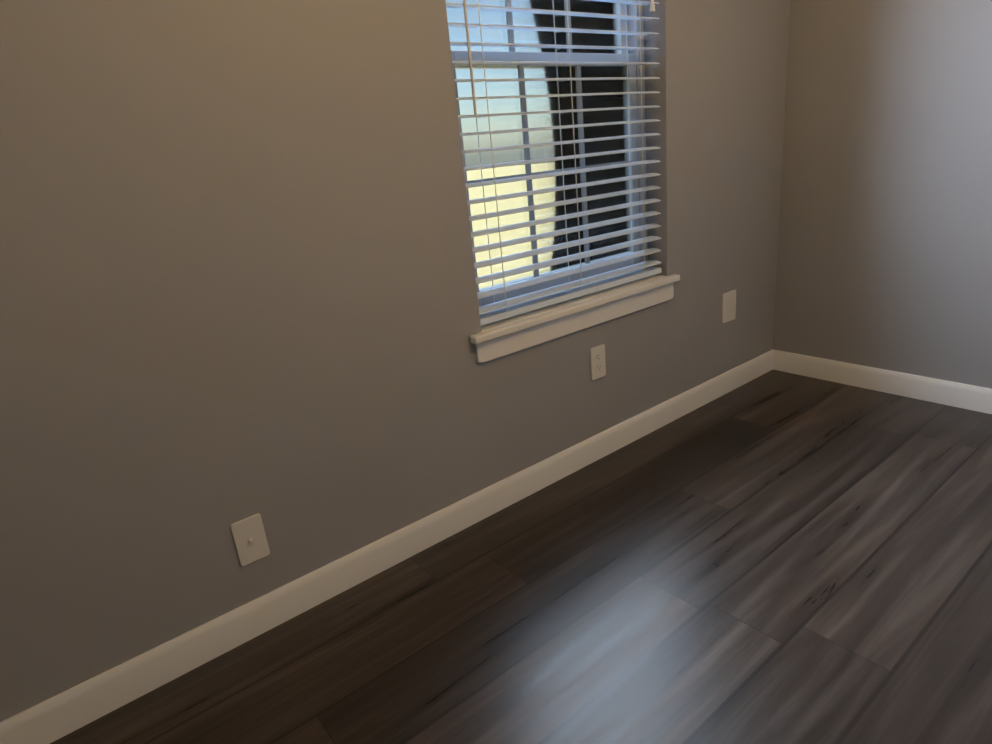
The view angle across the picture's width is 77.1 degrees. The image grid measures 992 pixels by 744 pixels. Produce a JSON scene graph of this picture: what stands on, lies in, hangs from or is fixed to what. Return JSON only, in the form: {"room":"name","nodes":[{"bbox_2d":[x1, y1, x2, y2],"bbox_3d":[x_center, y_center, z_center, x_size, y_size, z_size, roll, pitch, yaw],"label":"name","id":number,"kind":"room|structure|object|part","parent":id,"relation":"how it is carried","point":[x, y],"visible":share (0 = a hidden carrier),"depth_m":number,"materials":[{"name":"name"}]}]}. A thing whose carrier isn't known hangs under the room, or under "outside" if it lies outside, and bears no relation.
{"room":"empty bedroom","nodes":[
{"label":"empty bedroom","id":0,"kind":"room"},
{"bbox_2d":[0,0,789,721],"bbox_3d":[-0.056,-0.768,1.705,3.000,2.440,0.160,-19,23,-34],"label":"wall","id":1,"kind":"structure","parent":0,"point":[236,270],"depth_m":1.39,"materials":[{"name":"paint"}]},
{"bbox_2d":[230,513,269,565],"bbox_3d":[-0.578,0.399,1.470,0.070,0.115,0.014,-19,23,-34],"label":"outlet","id":2,"kind":"object","parent":1,"relation":"attached to","point":[250,539],"visible":1,"depth_m":1.47,"materials":[{"name":"white plastic"}]},
{"bbox_2d":[0,349,773,743],"bbox_3d":[0.111,0.353,2.022,3.000,0.092,0.012,-19,23,-34],"label":"baseboard","id":3,"kind":"structure","parent":1,"relation":"attached to","point":[64,713],"depth_m":1.61,"materials":[{"name":"white wood"}]},
{"bbox_2d":[446,0,673,362],"bbox_3d":[0.177,-0.886,1.853,0.905,1.538,0.169,-19,23,-34],"label":"window","id":4,"kind":"structure","parent":1,"relation":"in","point":[593,29],"depth_m":1.97,"materials":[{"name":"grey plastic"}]},
{"bbox_3d":[0.109,-1.250,1.777,0.707,0.625,0.008,-19,23,-34],"label":"upper window sash muntins","id":5,"kind":"part","parent":4,"relation":"part of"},
{"bbox_3d":[0.104,-1.256,1.781,0.775,0.704,0.028,-19,23,-34],"label":"upper window sash rails","id":6,"kind":"part","parent":4,"relation":"part of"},
{"bbox_3d":[0.188,-0.632,1.971,0.715,0.623,0.004,-19,23,-34],"label":"sash glass","id":7,"kind":"part","parent":4,"relation":"part of","materials":[{"name":"clear glass"}]},
{"bbox_3d":[0.189,-0.622,1.975,0.775,0.704,0.028,-19,23,-34],"label":"lower window sash rails","id":8,"kind":"part","parent":4,"relation":"part of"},
{"bbox_3d":[0.192,-0.630,1.966,0.707,0.615,0.008,-19,23,-34],"label":"lower window sash muntins","id":9,"kind":"part","parent":4,"relation":"part of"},
{"bbox_3d":[0.296,-0.177,2.034,0.905,0.064,0.012,-19,23,-34],"label":"window sill apron","id":10,"kind":"part","parent":4,"relation":"part of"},
{"bbox_2d":[470,274,679,344],"bbox_3d":[0.271,-0.226,2.045,0.935,0.024,0.118,-19,23,-34],"label":"window sill","id":11,"kind":"structure","parent":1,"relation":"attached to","point":[512,324],"depth_m":1.97,"materials":[{"name":"white wood"}]},
{"bbox_2d":[590,344,605,380],"bbox_3d":[0.348,-0.033,2.117,0.070,0.115,0.007,-19,23,-34],"label":"outlet","id":12,"kind":"object","parent":1,"relation":"attached to","point":[597,362],"visible":1,"depth_m":2.11,"materials":[{"name":"white plastic"}]},
{"bbox_2d":[722,290,735,323],"bbox_3d":[0.957,-0.268,2.554,0.095,0.125,0.006,-19,23,-34],"label":"outlet","id":13,"kind":"object","parent":1,"relation":"attached to","point":[728,306],"visible":1,"depth_m":2.55,"materials":[{"name":"white plastic"}]},
{"bbox_2d":[50,370,991,743],"bbox_3d":[1.069,0.758,0.897,3.320,0.120,3.390,-19,23,-34],"label":"floor","id":14,"kind":"structure","parent":0,"point":[774,556],"depth_m":1.47,"materials":[{"name":"wood"}]},
{"bbox_2d":[773,0,991,388],"bbox_3d":[2.175,-0.881,1.370,0.160,2.440,3.390,-19,23,-34],"label":"wall","id":15,"kind":"structure","parent":0,"point":[884,257],"depth_m":2.31,"materials":[{"name":"paint"}]},
{"bbox_2d":[772,349,991,413],"bbox_3d":[1.721,0.086,2.316,0.012,0.092,1.458,-19,23,-34],"label":"baseboard","id":16,"kind":"structure","parent":15,"relation":"attached to","point":[961,395],"depth_m":2.49,"materials":[{"name":"white wood"}]},
{"bbox_3d":[0.130,-1.571,1.592,0.849,0.069,0.066,-19,23,-34],"label":"blind headrail","id":17,"kind":"object","parent":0,"visible":0},
{"bbox_2d":[463,0,506,311],"bbox_3d":[-0.051,-0.813,1.628,0.038,1.354,0.081,-5,19,2],"label":"blind cord","id":18,"kind":"object","parent":17,"relation":"hanging from","point":[464,1],"depth_m":1.63,"materials":[{"name":"white fabric"}]},
{"bbox_2d":[552,0,581,288],"bbox_3d":[0.197,-0.907,1.824,0.002,1.354,0.057,-19,23,-34],"label":"blind cord","id":19,"kind":"object","parent":17,"relation":"hanging from","point":[552,0],"depth_m":1.88,"materials":[{"name":"white fabric"}]},
{"bbox_2d":[625,0,654,272],"bbox_3d":[0.471,-0.996,2.002,0.092,1.354,0.046,-5,19,2],"label":"blind cord","id":20,"kind":"object","parent":17,"relation":"hanging from","point":[652,7],"depth_m":2.04,"materials":[{"name":"white fabric"}]},
{"label":"outside","id":21,"kind":"structure","parent":0,"visible":0},
{"bbox_2d":[466,163,549,288],"bbox_3d":[-55.189,-8.223,44.937,150.000,0.200,136.750,-19,23,-34],"label":"lawn","id":22,"kind":"structure","parent":21,"point":[473,209],"depth_m":15.85,"materials":[{"name":"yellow plant"}]}
]}

